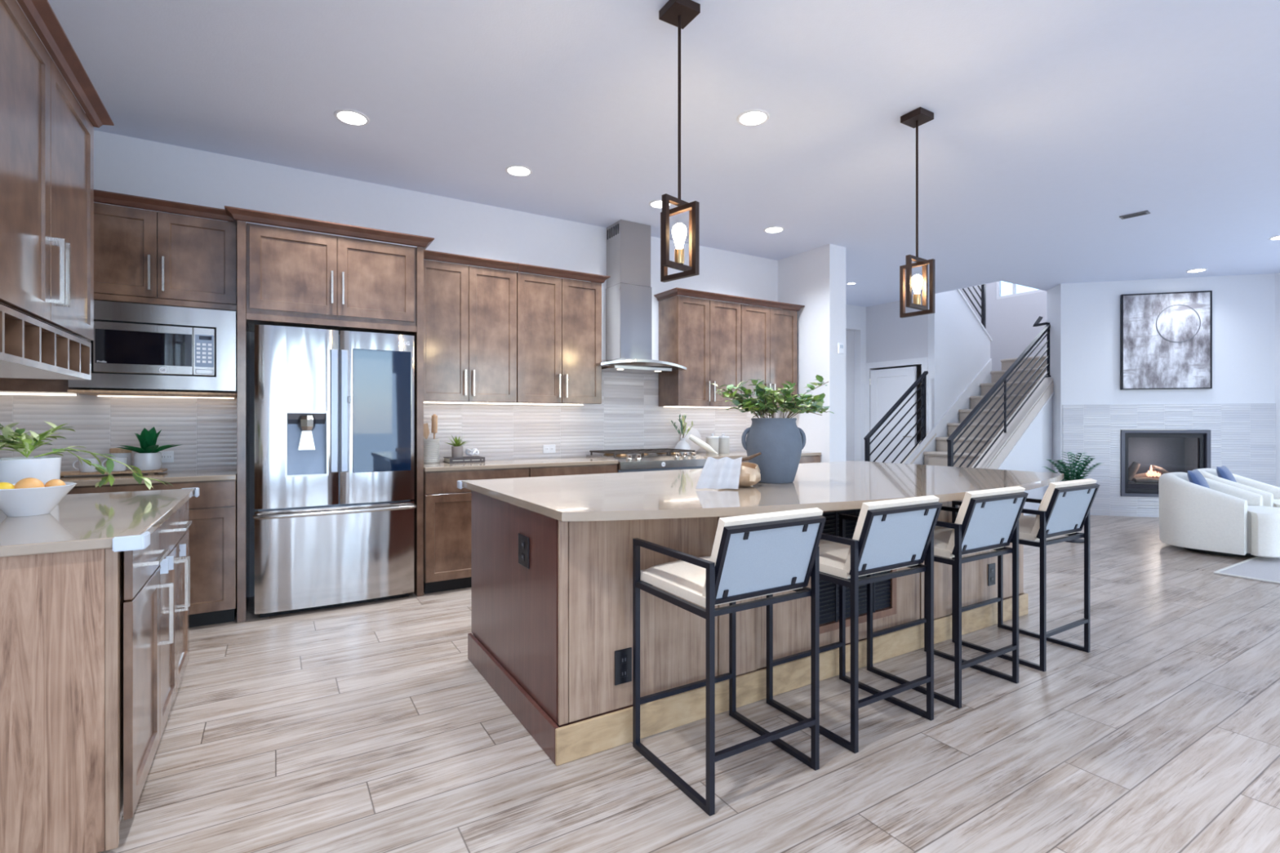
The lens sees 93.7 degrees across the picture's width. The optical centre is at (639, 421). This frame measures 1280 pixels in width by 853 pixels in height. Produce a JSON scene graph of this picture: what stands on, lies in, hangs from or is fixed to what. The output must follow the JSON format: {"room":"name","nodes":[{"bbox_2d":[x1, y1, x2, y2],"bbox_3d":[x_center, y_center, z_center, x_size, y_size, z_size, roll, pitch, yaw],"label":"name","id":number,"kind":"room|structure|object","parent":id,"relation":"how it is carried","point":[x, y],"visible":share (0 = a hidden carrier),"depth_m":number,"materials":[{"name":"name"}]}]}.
{"room":"kitchen","nodes":[
{"label":"kitchen","id":0,"kind":"room"},
{"bbox_2d":[93,129,777,596],"bbox_3d":[-1.446,-0.302,5.028,6.970,3.045,0.120,0,0,-31],"label":"wall","id":1,"kind":"structure","parent":0,"point":[124,165],"depth_m":4.61,"materials":[{"name":"paint"}]},
{"bbox_2d":[0,377,89,395],"bbox_3d":[-3.712,-0.728,3.263,0.984,1.125,0.488,0,0,-31],"label":"upper cabinet","id":2,"kind":"object","parent":1,"relation":"attached to","point":[7,385],"visible":0.13,"depth_m":3.30,"materials":[{"name":"brown wood"}]},
{"bbox_2d":[0,386,236,471],"bbox_3d":[-3.521,0.040,3.685,1.770,0.560,0.010,0,0,-31],"label":"backsplash","id":3,"kind":"structure","parent":1,"relation":"attached to","point":[204,429],"depth_m":3.83,"materials":[{"name":"tile"}]},
{"bbox_2d":[67,189,236,398],"bbox_3d":[-2.944,-0.727,3.702,0.776,1.127,0.538,0,0,-31],"label":"upper cabinet","id":4,"kind":"object","parent":1,"relation":"attached to","point":[144,256],"visible":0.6,"depth_m":3.53,"materials":[{"name":"brown wood"}]},
{"bbox_2d":[68,300,235,392],"bbox_3d":[-2.946,-0.436,3.705,0.768,0.492,0.466,0,0,-31],"label":"microwave","id":5,"kind":"object","parent":4,"relation":"in","point":[135,346],"visible":1,"depth_m":3.53,"materials":[{"name":"silver metal"}]},
{"bbox_2d":[423,249,519,403],"bbox_3d":[-1.387,-0.707,4.741,0.763,1.106,0.388,0,0,-31],"label":"upper cabinet","id":6,"kind":"object","parent":1,"relation":"attached to","point":[470,312],"visible":0.75,"depth_m":4.62,"materials":[{"name":"brown wood"}]},
{"bbox_2d":[513,263,610,404],"bbox_3d":[-0.708,-0.707,5.155,0.820,1.106,0.388,0,0,-31],"label":"upper cabinet","id":7,"kind":"object","parent":1,"relation":"attached to","point":[559,320],"visible":0.92,"depth_m":5.01,"materials":[{"name":"brown wood"}]},
{"bbox_2d":[423,360,777,461],"bbox_3d":[-0.133,-0.130,5.753,3.968,0.900,0.010,0,0,-31],"label":"backsplash","id":8,"kind":"structure","parent":1,"relation":"attached to","point":[629,415],"depth_m":5.52,"materials":[{"name":"tile"}]},
{"bbox_2d":[595,219,686,374],"bbox_3d":[-0.047,-1.143,5.509,0.900,1.360,0.513,0,0,-31],"label":"range hood","id":9,"kind":"object","parent":1,"relation":"attached to","point":[628,289],"visible":0.99,"depth_m":5.48,"materials":[{"name":"silver metal"}]},
{"bbox_2d":[653,287,744,407],"bbox_3d":[0.593,-0.698,5.949,0.831,1.095,0.388,0,0,-31],"label":"upper cabinet","id":10,"kind":"object","parent":1,"relation":"attached to","point":[703,336],"visible":0.98,"depth_m":5.82,"materials":[{"name":"brown wood"}]},
{"bbox_2d":[741,297,804,408],"bbox_3d":[1.308,-0.698,6.386,0.838,1.095,0.388,0,0,-31],"label":"upper cabinet","id":11,"kind":"object","parent":1,"relation":"attached to","point":[768,335],"visible":0.66,"depth_m":6.23,"materials":[{"name":"brown wood"}]},
{"bbox_2d":[16,0,1279,306],"bbox_3d":[2.877,-1.965,3.924,15.000,0.280,12.300,0,0,-31],"label":"ceiling","id":12,"kind":"structure","parent":0,"point":[1055,122],"depth_m":3.49,"materials":[{"name":"paint"}]},
{"bbox_2d":[333,108,369,125],"bbox_3d":[-1.727,-1.821,3.597,0.196,0.006,0.196,0,0,-31],"label":"recessed light","id":13,"kind":"object","parent":12,"relation":"in","point":[349,117],"visible":1,"depth_m":3.59,"materials":[{"name":"white plastic"}]},
{"bbox_2d":[505,164,532,176],"bbox_3d":[-0.880,-1.821,4.360,0.196,0.006,0.196,0,0,-31],"label":"recessed light","id":14,"kind":"object","parent":12,"relation":"in","point":[513,170],"visible":1,"depth_m":4.35,"materials":[{"name":"white plastic"}]},
{"bbox_2d":[658,0,700,282],"bbox_3d":[0.174,-1.228,2.643,0.174,1.192,0.174,0,0,-6],"label":"pendant light","id":15,"kind":"object","parent":12,"relation":"hanging from","point":[677,13],"visible":1,"depth_m":2.62,"materials":[{"name":"brown metal"}]},
{"bbox_2d":[736,109,769,126],"bbox_3d":[0.678,-1.821,3.601,0.196,0.006,0.196,0,0,-31],"label":"recessed light","id":16,"kind":"object","parent":12,"relation":"in","point":[751,117],"visible":1,"depth_m":3.60,"materials":[{"name":"white plastic"}]},
{"bbox_2d":[899,106,934,318],"bbox_3d":[1.646,-1.228,3.564,0.179,1.192,0.179,0,0,0],"label":"pendant light","id":17,"kind":"object","parent":12,"relation":"hanging from","point":[920,116],"visible":1,"depth_m":3.55,"materials":[{"name":"brown metal"}]},
{"bbox_2d":[98,514,1279,852],"bbox_3d":[2.877,1.270,3.924,15.000,0.100,12.300,0,0,-31],"label":"floor","id":18,"kind":"structure","parent":0,"point":[370,726],"depth_m":2.22,"materials":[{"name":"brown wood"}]},
{"bbox_2d":[0,499,191,852],"bbox_3d":[-2.042,0.786,2.122,0.670,0.868,1.369,0,0,-31],"label":"base cabinet","id":19,"kind":"object","parent":18,"relation":"on","point":[95,643],"visible":0.8,"depth_m":1.64,"materials":[{"name":"brown wood"}]},
{"bbox_2d":[0,487,199,557],"bbox_3d":[-2.051,0.338,2.116,0.684,0.040,1.434,0,0,-31],"label":"countertop","id":20,"kind":"structure","parent":19,"relation":"on","point":[88,521],"depth_m":1.90,"materials":[{"name":"stone"}]},
{"bbox_2d":[0,456,61,484],"bbox_3d":[-2.329,0.229,2.280,0.188,0.182,0.188,0,0,-31],"label":"planter","id":21,"kind":"object","parent":20,"relation":"on","point":[44,468],"visible":0.57,"depth_m":2.23,"materials":[{"name":"white ceramic"}]},
{"bbox_2d":[0,421,173,489],"bbox_3d":[-2.321,0.141,2.406,0.337,0.308,0.650,0,0,13],"label":"pothos","id":22,"kind":"object","parent":21,"relation":"in","point":[17,440],"visible":1,"depth_m":2.36,"materials":[{"name":"green plant"}]},
{"bbox_2d":[0,482,77,516],"bbox_3d":[-2.105,0.270,2.066,0.244,0.100,0.244,0,0,-31],"label":"fruit bowl","id":23,"kind":"object","parent":20,"relation":"on","point":[21,502],"visible":0.95,"depth_m":2.01,"materials":[{"name":"white ceramic"}]},
{"bbox_2d":[13,477,44,488],"bbox_3d":[-2.093,0.230,2.056,0.076,0.076,0.076,0,0,-31],"label":"orange","id":24,"kind":"object","parent":23,"relation":"in","point":[29,482],"visible":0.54,"depth_m":2.04,"materials":[{"name":"orange food"}]},
{"bbox_2d":[66,479,236,627],"bbox_3d":[-3.350,0.786,3.420,1.764,0.868,0.621,0,0,-31],"label":"base cabinet","id":25,"kind":"object","parent":18,"relation":"on","point":[212,529],"visible":0.31,"depth_m":3.56,"materials":[{"name":"brown wood"}]},
{"bbox_2d":[60,468,236,486],"bbox_3d":[-3.351,0.335,3.413,1.776,0.030,0.628,0,0,-31],"label":"countertop","id":26,"kind":"structure","parent":25,"relation":"on","point":[216,474],"depth_m":3.52,"materials":[{"name":"stone"}]},
{"bbox_2d":[60,468,167,475],"bbox_3d":[-3.214,0.308,3.615,0.560,0.022,0.180,0,0,-31],"label":"serving tray","id":27,"kind":"object","parent":26,"relation":"on","point":[161,470],"visible":0.51,"depth_m":3.58,"materials":[{"name":"brown wood"}]},
{"bbox_2d":[71,457,98,472],"bbox_3d":[-3.273,0.257,3.555,0.106,0.080,0.090,0,0,4],"label":"mug","id":28,"kind":"object","parent":27,"relation":"on","point":[86,468],"visible":0.8,"depth_m":3.52,"materials":[{"name":"white ceramic"}]},
{"bbox_2d":[101,457,127,471],"bbox_3d":[-3.162,0.257,3.623,0.106,0.080,0.090,0,0,4],"label":"mug","id":29,"kind":"object","parent":27,"relation":"on","point":[117,466],"visible":0.69,"depth_m":3.60,"materials":[{"name":"white ceramic"}]},
{"bbox_2d":[133,452,161,470],"bbox_3d":[-3.045,0.244,3.712,0.136,0.105,0.136,0,0,-31],"label":"plant pot","id":30,"kind":"object","parent":27,"relation":"on","point":[144,461],"visible":0.93,"depth_m":3.66,"materials":[{"name":"white ceramic"}]},
{"bbox_2d":[117,426,179,453],"bbox_3d":[-3.034,0.120,3.716,0.327,0.180,0.344,0,0,-31],"label":"aloe","id":31,"kind":"object","parent":30,"relation":"in","point":[147,439],"visible":0.81,"depth_m":3.68,"materials":[{"name":"green plant"}]},
{"bbox_2d":[109,448,132,469],"bbox_3d":[-3.241,0.242,3.745,0.106,0.154,0.106,0,0,-31],"label":"storage jar","id":32,"kind":"object","parent":26,"relation":"on","point":[117,452],"visible":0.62,"depth_m":3.71,"materials":[{"name":"white ceramic"}]},
{"bbox_2d":[224,205,434,622],"bbox_3d":[-2.122,-0.030,4.154,1.207,2.501,0.662,0,0,-31],"label":"surround","id":33,"kind":"object","parent":18,"relation":"on","point":[286,277],"visible":0.87,"depth_m":3.90,"materials":[{"name":"brown wood"}]},
{"bbox_2d":[253,324,416,617],"bbox_3d":[-2.093,0.312,4.129,0.950,1.814,0.691,0,0,-31],"label":"refrigerator","id":34,"kind":"object","parent":18,"relation":"on","point":[334,515],"visible":1,"depth_m":3.88,"materials":[{"name":"grey metal"}]},
{"bbox_2d":[288,413,324,423],"bbox_3d":[-2.133,-0.021,3.840,0.206,0.073,0.070,0,0,-31],"label":"water dispenser","id":35,"kind":"object","parent":34,"relation":"attached to","point":[293,418],"depth_m":3.81,"materials":[{"name":"grey metal"}]},
{"bbox_2d":[257,499,409,510],"bbox_3d":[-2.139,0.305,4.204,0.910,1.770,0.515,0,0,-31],"label":"handle","id":36,"kind":"object","parent":34,"relation":"in","point":[407,500],"depth_m":3.98,"materials":[{"name":"grey metal"}]},
{"bbox_2d":[423,467,528,593],"bbox_3d":[-1.332,0.786,4.652,0.763,0.868,0.621,0,0,-31],"label":"base cabinet","id":37,"kind":"object","parent":18,"relation":"on","point":[447,508],"visible":0.45,"depth_m":4.29,"materials":[{"name":"brown wood"}]},
{"bbox_2d":[528,463,617,477],"bbox_3d":[-0.675,0.786,5.053,0.768,0.868,0.621,0,0,-31],"label":"base cabinet","id":38,"kind":"object","parent":18,"relation":"on","point":[595,468],"visible":0.18,"depth_m":4.77,"materials":[{"name":"brown wood"}]},
{"bbox_2d":[423,456,617,471],"bbox_3d":[-1.001,0.335,4.848,1.543,0.030,0.628,0,0,-31],"label":"countertop","id":39,"kind":"structure","parent":38,"relation":"on","point":[581,460],"depth_m":4.65,"materials":[{"name":"stone"}]},
{"bbox_2d":[423,438,439,463],"bbox_3d":[-1.628,0.227,4.653,0.142,0.186,0.142,0,0,-31],"label":"utensil crock","id":40,"kind":"object","parent":39,"relation":"on","point":[431,446],"visible":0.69,"depth_m":4.59,"materials":[{"name":"ceramic"}]},
{"bbox_2d":[443,456,484,463],"bbox_3d":[-1.398,0.300,4.770,0.276,0.038,0.201,0,0,-31],"label":"tray","id":41,"kind":"object","parent":39,"relation":"on","point":[464,459],"visible":0.99,"depth_m":4.70,"materials":[{"name":"metal"}]},
{"bbox_2d":[586,448,706,472],"bbox_3d":[0.070,0.732,5.438,0.894,0.937,0.691,0,0,-31],"label":"gas range","id":42,"kind":"object","parent":18,"relation":"on","point":[660,459],"visible":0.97,"depth_m":5.26,"materials":[{"name":"grey metal"}]},
{"bbox_2d":[616,463,702,472],"bbox_3d":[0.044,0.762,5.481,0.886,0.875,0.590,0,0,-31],"label":"control panel","id":43,"kind":"object","parent":42,"relation":"in","point":[618,464],"depth_m":5.18,"materials":[{"name":"grey metal"}]},
{"bbox_2d":[619,467,702,472],"bbox_3d":[0.224,0.720,5.185,0.876,0.600,0.100,0,0,-31],"label":"oven","id":44,"kind":"object","parent":42,"relation":"in","point":[643,469],"depth_m":5.15,"materials":[{"name":"silver metal"}]},
{"bbox_2d":[632,507,826,816],"bbox_3d":[0.315,0.758,2.156,0.485,0.921,0.522,0,0,-31],"label":"bar stool","id":45,"kind":"object","parent":18,"relation":"on","point":[753,556],"visible":1,"depth_m":2.02,"materials":[{"name":"black metal"}]},
{"bbox_2d":[702,507,822,599],"bbox_3d":[0.410,0.435,2.000,0.433,0.274,0.128,0,0,-31],"label":"cushion","id":46,"kind":"object","parent":45,"relation":"on","point":[753,555],"depth_m":1.96,"materials":[{"name":"beige fabric"}]},
{"bbox_2d":[467,490,1028,765],"bbox_3d":[0.789,0.786,3.449,3.234,0.868,1.135,0,0,-31],"label":"kitchen island","id":47,"kind":"object","parent":18,"relation":"on","point":[546,637],"visible":0.48,"depth_m":2.42,"materials":[{"name":"brown wood"}]},
{"bbox_2d":[518,533,529,568],"bbox_3d":[-0.474,0.525,2.440,0.009,0.125,0.115,0,0,-31],"label":"power outlet","id":48,"kind":"object","parent":47,"relation":"attached to","point":[523,541],"visible":1,"depth_m":2.42,"materials":[{"name":"black plastic"}]},
{"bbox_2d":[614,647,631,685],"bbox_3d":[-0.063,0.930,2.281,0.075,0.130,0.009,0,0,-31],"label":"power outlet","id":49,"kind":"object","parent":47,"relation":"attached to","point":[623,658],"visible":1,"depth_m":2.28,"materials":[{"name":"black plastic"}]},
{"bbox_2d":[457,460,1063,521],"bbox_3d":[0.869,0.338,3.363,3.302,0.040,1.735,0,0,-31],"label":"island countertop","id":50,"kind":"structure","parent":47,"relation":"on","point":[840,485],"depth_m":2.79,"materials":[{"name":"stone"}]},
{"bbox_2d":[695,457,742,488],"bbox_3d":[0.375,0.240,2.845,0.222,0.144,0.112,0,0,6],"label":"cloth","id":51,"kind":"object","parent":50,"relation":"on","point":[724,473],"visible":1,"depth_m":2.83,"materials":[{"name":"fabric"}]},
{"bbox_2d":[737,462,760,487],"bbox_3d":[0.488,0.262,2.970,0.223,0.112,0.224,0,0,24],"label":"bowl","id":52,"kind":"object","parent":50,"relation":"on","point":[750,475],"visible":0.51,"depth_m":2.87,"materials":[{"name":"gold metal"}]},
{"bbox_2d":[741,417,805,483],"bbox_3d":[0.709,0.149,3.180,0.295,0.336,0.294,0,0,-31],"label":"urn","id":53,"kind":"object","parent":50,"relation":"on","point":[780,442],"visible":0.94,"depth_m":3.07,"materials":[{"name":"ceramic"}]},
{"bbox_2d":[711,374,834,417],"bbox_3d":[0.697,-0.105,3.195,0.652,0.286,0.370,0,0,8],"label":"bouquet","id":54,"kind":"object","parent":53,"relation":"in","point":[764,403],"visible":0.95,"depth_m":3.17,"materials":[{"name":"green plant"}]},
{"bbox_2d":[819,508,896,634],"bbox_3d":[1.069,0.700,2.980,0.625,0.607,0.019,0,0,-31],"label":"grille","id":55,"kind":"object","parent":47,"relation":"attached to","point":[828,591],"visible":0.21,"depth_m":2.96,"materials":[{"name":"black metal"}]},
{"bbox_2d":[702,455,820,467],"bbox_3d":[1.071,0.786,6.119,1.515,0.868,0.621,0,0,-31],"label":"base cabinet","id":56,"kind":"object","parent":18,"relation":"on","point":[809,459],"visible":0.06,"depth_m":6.16,"materials":[{"name":"brown wood"}]},
{"bbox_2d":[688,451,821,459],"bbox_3d":[1.075,0.335,6.115,1.523,0.030,0.628,0,0,-31],"label":"countertop","id":57,"kind":"structure","parent":56,"relation":"on","point":[732,455],"depth_m":5.90,"materials":[{"name":"stone"}]},
{"bbox_2d":[680,426,701,452],"bbox_3d":[0.519,0.185,6.117,0.260,0.259,0.050,0,0,-31],"label":"marble board","id":58,"kind":"object","parent":57,"relation":"on","point":[693,431],"visible":0.49,"depth_m":6.12,"materials":[{"name":"white stone"}]},
{"bbox_2d":[688,434,717,454],"bbox_3d":[0.606,0.220,5.747,0.310,0.197,0.060,0,0,-19],"label":"rolling pin","id":59,"kind":"object","parent":57,"relation":"on","point":[695,440],"visible":1,"depth_m":5.72,"materials":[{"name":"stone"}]},
{"bbox_2d":[706,433,719,453],"bbox_3d":[0.724,0.218,6.001,0.132,0.203,0.131,0,0,-31],"label":"canister","id":60,"kind":"object","parent":57,"relation":"on","point":[713,441],"visible":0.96,"depth_m":5.95,"materials":[{"name":"ceramic"}]},
{"bbox_2d":[716,433,729,453],"bbox_3d":[0.845,0.218,6.092,0.132,0.203,0.131,0,0,-31],"label":"canister","id":61,"kind":"object","parent":57,"relation":"on","point":[723,441],"visible":0.92,"depth_m":6.04,"materials":[{"name":"ceramic"}]},
{"bbox_2d":[766,495,942,753],"bbox_3d":[0.889,0.758,2.506,0.485,0.921,0.522,0,0,-31],"label":"bar stool","id":62,"kind":"object","parent":18,"relation":"on","point":[889,535],"visible":0.87,"depth_m":2.35,"materials":[{"name":"fabric"}]},
{"bbox_2d":[843,495,939,573],"bbox_3d":[0.984,0.435,2.350,0.433,0.274,0.128,0,0,-31],"label":"cushion","id":63,"kind":"object","parent":62,"relation":"on","point":[890,534],"depth_m":2.31,"materials":[{"name":"beige fabric"}]},
{"bbox_2d":[866,485,1028,708],"bbox_3d":[1.456,0.758,2.852,0.485,0.921,0.522,0,0,-31],"label":"bar stool","id":64,"kind":"object","parent":18,"relation":"on","point":[988,519],"visible":0.73,"depth_m":2.69,"materials":[{"name":"metal"}]},
{"bbox_2d":[946,485,1025,553],"bbox_3d":[1.551,0.435,2.696,0.433,0.274,0.128,0,0,-31],"label":"cushion","id":65,"kind":"object","parent":64,"relation":"on","point":[988,519],"depth_m":2.65,"materials":[{"name":"beige fabric"}]},
{"bbox_2d":[923,355,1046,467],"bbox_3d":[4.782,-0.380,9.130,3.905,3.200,2.187,0,0,-31],"label":"staircase","id":66,"kind":"structure","parent":18,"relation":"on","point":[940,457],"depth_m":8.52,"materials":[{"name":"carpet"}]},
{"bbox_2d":[951,478,1099,671],"bbox_3d":[2.069,0.758,3.227,0.485,0.921,0.522,0,0,-31],"label":"bar stool","id":67,"kind":"object","parent":18,"relation":"on","point":[1064,507],"visible":0.66,"depth_m":3.07,"materials":[{"name":"metal"}]},
{"bbox_2d":[1031,478,1096,536],"bbox_3d":[2.165,0.435,3.071,0.433,0.274,0.128,0,0,-31],"label":"cushion","id":68,"kind":"object","parent":67,"relation":"on","point":[1066,505],"depth_m":3.02,"materials":[{"name":"beige fabric"}]},
{"bbox_2d":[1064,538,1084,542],"bbox_3d":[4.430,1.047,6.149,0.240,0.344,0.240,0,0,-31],"label":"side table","id":69,"kind":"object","parent":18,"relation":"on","point":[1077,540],"visible":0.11,"depth_m":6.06,"materials":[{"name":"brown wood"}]},
{"bbox_3d":[4.430,0.799,6.149,0.180,0.150,0.180,0,0,-31],"label":"plant pot","id":70,"kind":"object","parent":69,"relation":"on","visible":0},
{"bbox_2d":[1044,452,1104,481],"bbox_3d":[4.441,0.527,6.130,0.434,0.432,0.499,0,0,-31],"label":"fern","id":71,"kind":"object","parent":70,"relation":"in","point":[1061,467],"visible":0.88,"depth_m":6.13,"materials":[{"name":"green plant"}]},
{"bbox_2d":[1158,471,1279,557],"bbox_3d":[5.471,0.862,5.629,0.766,0.714,0.888,0,0,-35],"label":"swivel armchair","id":72,"kind":"object","parent":18,"relation":"on","point":[1223,519],"visible":0.97,"depth_m":5.44,"materials":[{"name":"fabric"}]},
{"bbox_2d":[1186,469,1209,488],"bbox_3d":[5.382,0.608,5.769,0.310,0.287,0.148,0,0,-35],"label":"throw pillow","id":73,"kind":"object","parent":72,"relation":"on","point":[1195,477],"visible":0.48,"depth_m":5.72,"materials":[{"name":"blue fabric"}]},
{"bbox_2d":[1247,505,1279,557],"bbox_3d":[5.512,0.977,5.571,0.690,0.383,0.745,0,0,-35],"label":"ottoman","id":74,"kind":"object","parent":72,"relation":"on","point":[1263,522],"depth_m":5.18,"materials":[{"name":"fabric"}]},
{"bbox_2d":[1193,468,1279,507],"bbox_3d":[6.223,0.862,6.123,0.766,0.714,0.888,0,0,-35],"label":"swivel armchair","id":75,"kind":"object","parent":18,"relation":"on","point":[1270,494],"visible":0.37,"depth_m":6.13,"materials":[{"name":"fabric"}]},
{"bbox_2d":[1216,465,1236,482],"bbox_3d":[6.135,0.608,6.264,0.310,0.287,0.148,0,0,-35],"label":"throw pillow","id":76,"kind":"object","parent":75,"relation":"on","point":[1223,472],"visible":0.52,"depth_m":6.21,"materials":[{"name":"blue fabric"}]},
{"bbox_2d":[1213,555,1279,584],"bbox_3d":[6.777,1.212,4.330,3.200,0.013,3.100,0,0,-31],"label":"area rug","id":77,"kind":"object","parent":18,"relation":"on","point":[1264,569],"visible":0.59,"depth_m":4.88,"materials":[{"name":"fabric"}]},
{"bbox_2d":[777,244,845,462],"bbox_3d":[1.490,-0.302,7.142,0.245,3.045,2.160,0,0,-31],"label":"wall","id":78,"kind":"structure","parent":0,"point":[815,279],"depth_m":6.28,"materials":[{"name":"paint"}]},
{"bbox_2d":[845,304,866,461],"bbox_3d":[2.315,-0.302,8.841,2.935,3.045,0.120,0,0,-31],"label":"wall","id":79,"kind":"structure","parent":0,"point":[855,316],"depth_m":9.51,"materials":[{"name":"paint"}]},
{"bbox_2d":[845,329,911,461],"bbox_3d":[4.193,-1.580,10.116,4.100,5.600,0.100,0,0,-31],"label":"wall","id":80,"kind":"structure","parent":0,"point":[850,335],"depth_m":9.54,"materials":[{"name":"paint"}]},
{"bbox_2d":[866,296,928,370],"bbox_3d":[3.895,-0.302,9.184,0.120,3.045,1.180,0,0,-31],"label":"wall","id":81,"kind":"structure","parent":0,"point":[890,336],"depth_m":9.12,"materials":[{"name":"paint"}]},
{"bbox_2d":[869,366,916,463],"bbox_3d":[3.822,0.201,9.127,0.095,2.022,0.797,0,0,-29],"label":"door","id":82,"kind":"structure","parent":81,"relation":"in","point":[887,386],"depth_m":9.12,"materials":[{"name":"white wood"}]},
{"bbox_2d":[865,357,928,435],"bbox_3d":[3.864,0.145,9.101,0.020,2.150,1.070,0,0,-31],"label":"trim","id":83,"kind":"structure","parent":81,"relation":"attached to","point":[923,361],"depth_m":9.24,"materials":[{"name":"white wood"}]},
{"bbox_2d":[911,364,921,443],"bbox_3d":[5.030,0.125,9.877,0.080,2.190,1.180,0,0,-31],"label":"wall","id":84,"kind":"structure","parent":0,"point":[918,366],"depth_m":10.24,"materials":[{"name":"paint"}]},
{"bbox_2d":[915,289,990,464],"bbox_3d":[4.229,-0.460,8.638,2.780,3.360,0.100,0,0,-31],"label":"wall","id":85,"kind":"structure","parent":0,"point":[959,348],"depth_m":8.79,"materials":[{"name":"paint"}]},
{"bbox_2d":[902,432,936,464],"bbox_3d":[3.604,0.645,8.245,1.345,0.970,0.140,0,0,-31],"label":"trim","id":86,"kind":"structure","parent":85,"relation":"attached to","point":[935,434],"depth_m":8.40,"materials":[{"name":"white wood"}]},
{"bbox_2d":[863,371,928,463],"bbox_3d":[3.508,0.228,8.187,1.340,1.895,0.080,0,0,-31],"label":"stair railing","id":87,"kind":"object","parent":86,"relation":"on","point":[922,377],"visible":0.66,"depth_m":8.26,"materials":[{"name":"black metal"}]},
{"bbox_2d":[903,358,991,464],"bbox_3d":[4.273,0.110,8.594,2.750,2.180,0.022,0,0,-31],"label":"trim","id":88,"kind":"structure","parent":85,"relation":"attached to","point":[984,371],"depth_m":8.75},
{"bbox_2d":[957,288,992,341],"bbox_3d":[4.809,-1.821,8.992,1.460,1.147,0.140,0,0,-31],"label":"trim","id":89,"kind":"structure","parent":85,"relation":"attached to","point":[958,290],"depth_m":9.07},
{"bbox_2d":[962,284,986,328],"bbox_3d":[4.818,-2.250,8.998,1.300,1.836,0.080,0,0,-31],"label":"stair railing","id":90,"kind":"object","parent":89,"relation":"on","point":[983,290],"visible":0.27,"depth_m":9.28,"materials":[{"name":"black metal"}]},
{"bbox_2d":[959,282,1046,382],"bbox_3d":[6.500,-1.580,10.177,0.100,5.600,2.200,0,0,-31],"label":"wall","id":91,"kind":"structure","parent":0,"point":[1010,321],"depth_m":10.31,"materials":[{"name":"paint"}]},
{"bbox_2d":[995,280,1045,299],"bbox_3d":[6.590,-2.810,10.009,0.070,1.350,1.230,0,0,-31],"label":"window","id":92,"kind":"structure","parent":91,"relation":"in","point":[997,283],"depth_m":10.29,"materials":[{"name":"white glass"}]},
{"bbox_2d":[1000,397,1052,515],"bbox_3d":[4.671,0.260,7.684,2.540,1.920,0.150,0,0,-31],"label":"wall","id":93,"kind":"structure","parent":0,"point":[1031,453],"depth_m":7.95,"materials":[{"name":"paint"}]},
{"bbox_2d":[971,370,1053,469],"bbox_3d":[4.662,0.171,7.679,2.560,1.802,0.170,0,0,-31],"label":"trim","id":94,"kind":"structure","parent":93,"relation":"attached to","point":[1034,397],"depth_m":7.76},
{"bbox_2d":[946,322,1050,467],"bbox_3d":[4.654,-0.178,7.673,2.440,2.373,0.080,0,0,-31],"label":"stair railing","id":95,"kind":"object","parent":94,"relation":"on","point":[1046,329],"visible":0.74,"depth_m":7.65,"materials":[{"name":"black metal"}]},
{"bbox_2d":[997,391,1053,469],"bbox_3d":[4.726,0.328,7.611,2.518,1.784,0.029,0,0,-31],"label":"trim","id":96,"kind":"structure","parent":93,"relation":"attached to","point":[1052,394],"depth_m":7.75,"materials":[{"name":"white wood"}]},
{"bbox_2d":[1046,273,1275,481],"bbox_3d":[6.740,-0.302,7.871,2.319,3.045,0.440,0,0,14],"label":"wall","id":97,"kind":"structure","parent":0,"point":[1083,318],"depth_m":7.69,"materials":[{"name":"paint"}]},
{"bbox_2d":[1120,429,1210,497],"bbox_3d":[6.738,0.533,7.858,0.967,0.858,0.467,0,0,14],"label":"fireplace","id":98,"kind":"object","parent":97,"relation":"in","point":[1146,455],"visible":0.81,"depth_m":7.81,"materials":[{"name":"black metal"}]},
{"bbox_2d":[1120,290,1212,390],"bbox_3d":[6.684,-1.026,7.633,0.970,1.226,0.042,0,0,14],"label":"framed art","id":99,"kind":"object","parent":97,"relation":"attached to","point":[1166,338],"visible":1,"depth_m":7.62,"materials":[{"name":"black paper"}]},
{"bbox_2d":[1062,403,1275,517],"bbox_3d":[6.697,0.497,7.649,2.299,1.445,0.012,0,0,14],"label":"fireplace surround","id":100,"kind":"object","parent":97,"relation":"attached to","point":[1243,435],"depth_m":7.67,"materials":[{"name":"tile"}]},
{"bbox_2d":[1275,272,1279,487],"bbox_3d":[9.550,-0.302,4.681,0.140,3.045,6.440,0,0,-31],"label":"wall","id":101,"kind":"structure","parent":0,"point":[1277,275],"depth_m":7.36,"materials":[{"name":"paint"}]},
{"bbox_3d":[-0.722,-0.302,-0.851,0.120,3.045,7.700,0,0,-31],"label":"wall","id":102,"kind":"structure","parent":0,"visible":0},
{"bbox_2d":[0,0,114,380],"bbox_3d":[-2.186,-0.757,2.039,0.383,1.157,1.302,0,0,-31],"label":"upper cabinet","id":103,"kind":"object","parent":102,"relation":"attached to","point":[46,137],"visible":1,"depth_m":2.05,"materials":[{"name":"brown wood"}]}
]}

